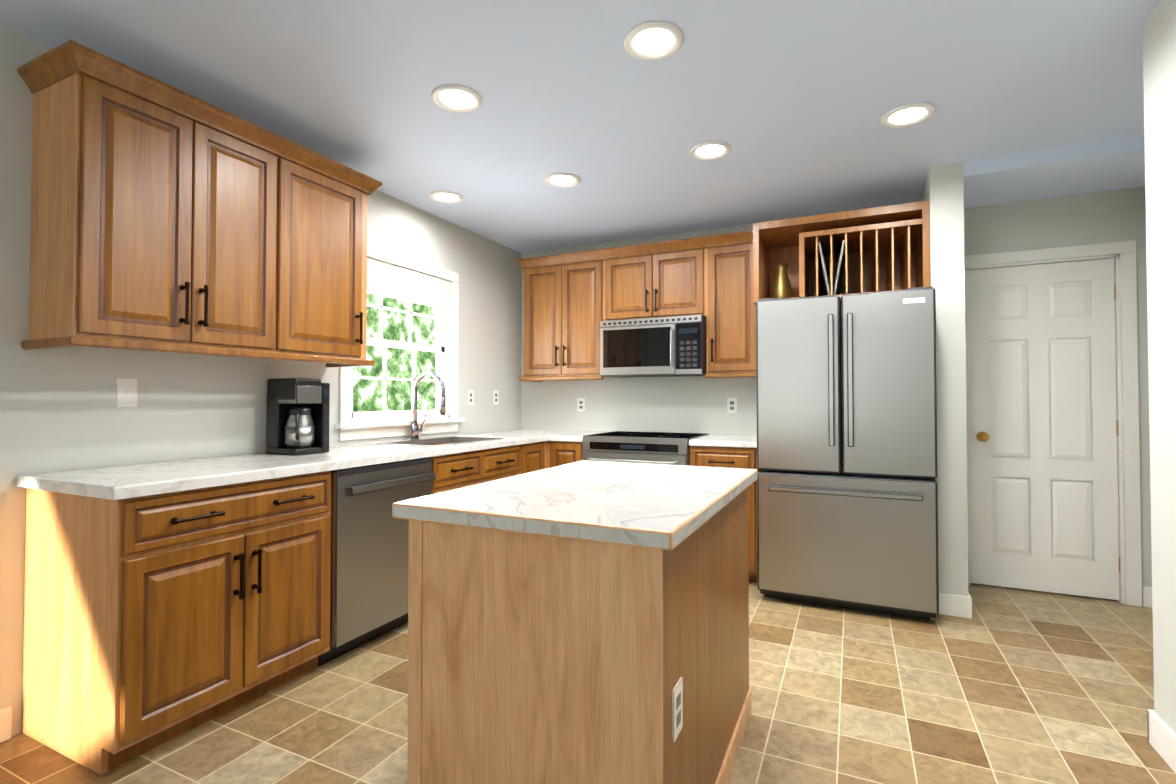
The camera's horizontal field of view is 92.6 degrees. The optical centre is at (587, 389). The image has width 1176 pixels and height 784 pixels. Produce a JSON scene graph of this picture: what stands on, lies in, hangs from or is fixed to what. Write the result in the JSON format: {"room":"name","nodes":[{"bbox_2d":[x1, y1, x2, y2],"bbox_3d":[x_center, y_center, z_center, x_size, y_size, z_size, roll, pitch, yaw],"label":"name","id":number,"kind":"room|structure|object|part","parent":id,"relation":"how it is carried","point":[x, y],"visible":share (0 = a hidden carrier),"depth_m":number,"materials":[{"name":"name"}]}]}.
{"room":"kitchen","nodes":[
{"label":"kitchen","id":0,"kind":"room"},
{"bbox_2d":[0,25,520,736],"bbox_3d":[-2.146,-0.026,1.896,0.120,2.500,7.240,0,-1,25],"label":"wall","id":1,"kind":"structure","parent":0,"point":[60,409],"depth_m":2.34,"materials":[{"name":"grey paint"}]},
{"bbox_2d":[0,705,11,742],"bbox_3d":[-2.802,1.139,0.327,0.014,0.115,3.640,0,-1,25],"label":"baseboard","id":2,"kind":"structure","parent":1,"relation":"attached to","point":[5,712],"depth_m":1.96,"materials":[{"name":"white paint"}]},
{"bbox_2d":[116,378,137,406],"bbox_3d":[-1.883,0.015,2.297,0.012,0.116,0.072,0,-1,25],"label":"light switch","id":3,"kind":"object","parent":1,"relation":"attached to","point":[126,393],"depth_m":2.29,"materials":[{"name":"white plastic"}]},
{"bbox_2d":[21,44,284,356],"bbox_3d":[-1.712,-0.654,2.294,0.330,0.970,0.730,0,-1,25],"label":"upper cabinet","id":4,"kind":"object","parent":1,"relation":"attached to","point":[158,210],"depth_m":2.08,"materials":[{"name":"brown wood"}]},
{"bbox_2d":[241,140,372,363],"bbox_3d":[-1.443,-0.645,2.866,0.330,0.970,0.535,0,-1,25],"label":"upper cabinet","id":5,"kind":"object","parent":1,"relation":"attached to","point":[324,318],"depth_m":2.77,"materials":[{"name":"brown wood"}]},
{"bbox_2d":[334,244,464,440],"bbox_3d":[-1.243,-0.286,3.752,0.175,1.187,1.130,0,-1,25],"label":"window","id":6,"kind":"structure","parent":1,"relation":"in","point":[351,425],"depth_m":3.83,"materials":[{"name":"white paint"}]},
{"bbox_2d":[367,258,450,309],"bbox_3d":[-1.228,-0.697,3.752,0.048,0.206,0.912,0,-1,25],"label":"window shade","id":7,"kind":"object","parent":6,"relation":"attached to","point":[391,281],"visible":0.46,"depth_m":3.75,"materials":[{"name":"beige fabric"}]},
{"bbox_2d":[468,390,473,404],"bbox_3d":[-0.911,0.067,4.364,0.007,0.116,0.072,0,-1,25],"label":"outlet","id":8,"kind":"object","parent":1,"relation":"attached to","point":[470,392],"depth_m":4.36,"materials":[{"name":"white plastic"}]},
{"bbox_2d":[493,391,498,404],"bbox_3d":[-0.766,0.072,4.671,0.007,0.116,0.072,0,-1,25],"label":"outlet","id":9,"kind":"object","parent":1,"relation":"attached to","point":[495,393],"depth_m":4.66,"materials":[{"name":"white plastic"}]},
{"bbox_2d":[0,0,1162,252],"bbox_3d":[-0.156,-1.342,0.980,4.520,0.100,7.240,0,-1,25],"label":"ceiling","id":10,"kind":"structure","parent":0,"point":[790,102],"depth_m":2.38,"materials":[{"name":"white paint"}]},
{"bbox_2d":[429,190,463,203],"bbox_3d":[-0.915,-1.240,3.636,0.215,0.012,0.215,0,-1,-20],"label":"recessed light","id":11,"kind":"object","parent":10,"relation":"in","point":[442,196],"depth_m":3.62,"materials":[{"name":"white paint"}]},
{"bbox_2d":[431,84,481,111],"bbox_3d":[-0.570,-1.260,2.445,0.215,0.012,0.215,0,-1,-20],"label":"recessed light","id":12,"kind":"object","parent":10,"relation":"in","point":[451,97],"depth_m":2.43,"materials":[{"name":"white paint"}]},
{"bbox_2d":[544,172,580,187],"bbox_3d":[-0.152,-1.244,3.354,0.215,0.012,0.215,0,-1,-20],"label":"recessed light","id":13,"kind":"object","parent":10,"relation":"in","point":[559,179],"depth_m":3.34,"materials":[{"name":"white paint"}]},
{"bbox_2d":[624,21,683,59],"bbox_3d":[0.240,-1.267,2.053,0.215,0.012,0.215,0,-1,-20],"label":"recessed light","id":14,"kind":"object","parent":10,"relation":"in","point":[653,40],"depth_m":2.04,"materials":[{"name":"white paint"}]},
{"bbox_2d":[689,141,731,159],"bbox_3d":[0.643,-1.251,2.957,0.215,0.012,0.215,0,-1,-20],"label":"recessed light","id":15,"kind":"object","parent":10,"relation":"in","point":[708,150],"depth_m":2.95,"materials":[{"name":"white paint"}]},
{"bbox_2d":[881,102,934,127],"bbox_3d":[1.470,-1.258,2.589,0.215,0.012,0.215,0,-1,-20],"label":"recessed light","id":16,"kind":"object","parent":10,"relation":"in","point":[910,114],"depth_m":2.58,"materials":[{"name":"white paint"}]},
{"bbox_2d":[963,134,1144,207],"bbox_3d":[2.654,-1.214,3.175,0.990,0.080,0.629,0,-1,25],"label":"ceiling soffit","id":17,"kind":"structure","parent":10,"relation":"attached to","point":[1102,166],"depth_m":3.07,"materials":[{"name":"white paint"}]},
{"bbox_2d":[0,582,1175,783],"bbox_3d":[-0.156,1.257,0.935,4.520,0.100,7.240,0,-1,25],"label":"floor","id":18,"kind":"structure","parent":0,"point":[1006,685],"depth_m":2.14,"materials":[{"name":"tile"}]},
{"bbox_2d":[22,472,330,774],"bbox_3d":[-1.566,0.790,2.239,0.620,0.880,0.800,0,-1,25],"label":"base cabinet","id":19,"kind":"object","parent":18,"relation":"on","point":[165,602],"depth_m":1.93,"materials":[{"name":"brown wood"}]},
{"bbox_2d":[17,429,568,499],"bbox_3d":[-1.026,0.351,3.375,0.635,0.044,3.353,0,-1,25],"label":"countertop","id":20,"kind":"structure","parent":19,"relation":"on","point":[126,482],"depth_m":2.22,"materials":[{"name":"white stone"}]},
{"bbox_2d":[266,378,329,454],"bbox_3d":[-1.445,0.134,2.802,0.233,0.370,0.198,0,-1,25],"label":"coffee maker","id":21,"kind":"object","parent":20,"relation":"on","point":[297,415],"visible":1,"depth_m":2.75,"materials":[{"name":"black plastic"}]},
{"bbox_2d":[409,372,445,439],"bbox_3d":[-1.033,0.110,3.685,0.280,0.449,0.112,0,-1,25],"label":"faucet","id":22,"kind":"object","parent":20,"relation":"on","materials":[{"name":"silver metal"}]},
{"bbox_2d":[385,436,500,443],"bbox_3d":[-0.915,0.442,3.585,0.400,0.223,0.661,0,-1,25],"label":"sink","id":23,"kind":"object","parent":20,"relation":"in","point":[443,439],"depth_m":3.86,"materials":[{"name":"silver metal"}]},
{"bbox_2d":[318,457,434,665],"bbox_3d":[-1.222,0.803,2.866,0.652,0.873,0.622,0,-1,25],"label":"dishwasher","id":24,"kind":"object","parent":18,"relation":"on","point":[369,566],"visible":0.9,"depth_m":2.64,"materials":[{"name":"grey metal"}]},
{"bbox_2d":[369,452,484,493],"bbox_3d":[-1.029,0.810,3.379,0.620,0.880,0.460,0,-1,25],"label":"base cabinet","id":25,"kind":"object","parent":18,"relation":"on","point":[464,469],"depth_m":3.24,"materials":[{"name":"brown wood"}]},
{"bbox_2d":[485,444,524,481],"bbox_3d":[-0.833,0.817,3.795,0.620,0.880,0.460,0,-1,25],"label":"base cabinet","id":26,"kind":"object","parent":18,"relation":"on","point":[500,463],"depth_m":3.68,"materials":[{"name":"brown wood"}]},
{"bbox_2d":[525,440,548,472],"bbox_3d":[-0.668,0.823,4.145,0.620,0.880,0.314,0,-1,25],"label":"base cabinet","id":27,"kind":"object","parent":18,"relation":"on","point":[536,455],"depth_m":4.07,"materials":[{"name":"brown wood"}]},
{"bbox_2d":[549,440,583,467],"bbox_3d":[-0.043,0.827,4.415,0.317,0.880,0.619,0,-1,25],"label":"base cabinet","id":28,"kind":"object","parent":18,"relation":"on","point":[561,452],"depth_m":4.14,"materials":[{"name":"brown wood"}]},
{"bbox_2d":[549,432,606,443],"bbox_3d":[-0.032,0.367,4.408,0.284,0.040,0.635,0,-1,25],"label":"countertop","id":29,"kind":"structure","parent":28,"relation":"on","point":[578,436],"depth_m":4.15,"materials":[{"name":"white stone"}]},
{"bbox_2d":[392,460,757,783],"bbox_3d":[0.061,0.762,1.815,0.781,0.919,1.140,0,-1,25],"label":"kitchen island","id":30,"kind":"object","parent":18,"relation":"on","point":[582,622],"visible":1,"depth_m":1.36,"materials":[{"name":"brown wood"}]},
{"bbox_2d":[582,431,708,465],"bbox_3d":[0.428,0.798,4.129,0.770,0.926,0.719,0,-1,25],"label":"range","id":31,"kind":"object","parent":18,"relation":"on","point":[649,447],"visible":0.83,"depth_m":3.88,"materials":[{"name":"silver metal"}]},
{"bbox_2d":[690,448,759,582],"bbox_3d":[1.005,0.819,3.921,0.440,0.880,0.619,0,-1,25],"label":"base cabinet","id":32,"kind":"object","parent":18,"relation":"on","point":[746,458],"depth_m":3.59,"materials":[{"name":"brown wood"}]},
{"bbox_2d":[689,434,756,447],"bbox_3d":[1.007,0.359,3.919,0.452,0.040,0.635,0,-1,25],"label":"countertop","id":33,"kind":"structure","parent":32,"relation":"on","point":[713,440],"depth_m":3.69,"materials":[{"name":"white stone"}]},
{"bbox_2d":[756,286,938,619],"bbox_3d":[1.571,0.358,3.467,0.914,1.784,0.896,0,-1,25],"label":"refrigerator","id":34,"kind":"object","parent":18,"relation":"on","point":[847,483],"visible":0.96,"depth_m":3.10,"materials":[{"name":"grey metal"}]},
{"bbox_2d":[521,187,1151,605],"bbox_3d":[1.427,0.013,4.174,4.400,2.500,0.170,0,-1,25],"label":"wall","id":35,"kind":"structure","parent":0,"point":[661,403],"depth_m":4.20,"materials":[{"name":"grey paint"}]},
{"bbox_2d":[521,249,607,379],"bbox_3d":[-0.141,-0.584,4.645,0.730,0.970,0.330,0,-1,25],"label":"upper cabinet","id":36,"kind":"object","parent":35,"relation":"attached to","point":[564,294],"depth_m":4.48,"materials":[{"name":"brown wood"}]},
{"bbox_2d":[577,398,584,411],"bbox_3d":[-0.058,0.134,4.774,0.072,0.116,0.007,0,-1,25],"label":"outlet","id":37,"kind":"object","parent":35,"relation":"attached to","point":[580,401],"depth_m":4.77,"materials":[{"name":"white plastic"}]},
{"bbox_2d":[605,236,708,320],"bbox_3d":[0.548,-0.797,4.323,0.795,0.555,0.330,0,-1,25],"label":"upper cabinet","id":38,"kind":"object","parent":35,"relation":"attached to","point":[671,277],"depth_m":4.15,"materials":[{"name":"brown wood"}]},
{"bbox_2d":[600,314,706,377],"bbox_3d":[0.519,-0.308,4.253,0.779,0.416,0.467,0,-1,25],"label":"microwave","id":39,"kind":"object","parent":38,"relation":"attached to","point":[672,346],"visible":1,"depth_m":4.07,"materials":[{"name":"grey metal"}]},
{"bbox_2d":[727,398,736,412],"bbox_3d":[1.086,0.125,4.235,0.072,0.116,0.007,0,-1,25],"label":"outlet","id":40,"kind":"object","parent":35,"relation":"attached to","point":[731,402],"depth_m":4.23,"materials":[{"name":"white plastic"}]},
{"bbox_2d":[705,228,768,375],"bbox_3d":[1.077,-0.594,4.070,0.375,0.970,0.330,0,-1,25],"label":"upper cabinet","id":41,"kind":"object","parent":35,"relation":"attached to","point":[738,261],"depth_m":3.92,"materials":[{"name":"brown wood"}]},
{"bbox_2d":[964,240,1141,606],"bbox_3d":[2.789,0.196,3.477,0.905,2.110,0.164,0,-1,25],"label":"door","id":42,"kind":"structure","parent":35,"relation":"attached to","point":[1052,402],"depth_m":3.43,"materials":[{"name":"white paint"}]},
{"bbox_3d":[2.791,0.230,3.421,0.705,1.690,0.066,0,-1,25],"label":"hall door knob","id":43,"kind":"part","parent":42,"relation":"part of","materials":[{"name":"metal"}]},
{"bbox_2d":[1142,586,1152,607],"bbox_3d":[2.855,1.176,2.447,0.040,0.115,1.700,0,-1,25],"label":"baseboard","id":44,"kind":"structure","parent":35,"relation":"attached to","point":[1147,591],"depth_m":3.21,"materials":[{"name":"white paint"}]},
{"bbox_2d":[918,162,967,595],"bbox_3d":[2.134,0.000,3.399,0.160,2.500,0.630,0,-1,25],"label":"wall","id":45,"kind":"structure","parent":0,"point":[942,191],"depth_m":3.11,"materials":[{"name":"grey paint"}]},
{"bbox_2d":[954,592,971,618],"bbox_3d":[2.212,1.191,3.334,0.020,0.115,0.644,0,-1,25],"label":"baseboard","id":46,"kind":"structure","parent":45,"relation":"attached to","point":[965,602],"depth_m":3.05,"materials":[{"name":"white paint"}]},
{"bbox_2d":[1143,0,1175,733],"bbox_3d":[1.510,-0.057,0.106,0.780,2.500,7.120,0,-1,25],"label":"wall","id":47,"kind":"structure","parent":0,"point":[1159,54],"depth_m":1.87,"materials":[{"name":"grey paint"}]},
{"bbox_2d":[1147,709,1175,752],"bbox_3d":[2.210,1.165,1.821,0.594,0.115,0.017,0,-1,25],"label":"baseboard","id":48,"kind":"structure","parent":47,"relation":"attached to","point":[1161,737],"depth_m":1.87,"materials":[{"name":"white paint"}]},
{"label":"outside","id":49,"kind":"structure","parent":0,"visible":0},
{"bbox_2d":[353,293,435,411],"bbox_3d":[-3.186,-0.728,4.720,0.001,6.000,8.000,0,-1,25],"label":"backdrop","id":50,"kind":"structure","parent":49,"point":[367,395],"depth_m":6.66,"materials":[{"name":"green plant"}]}
]}

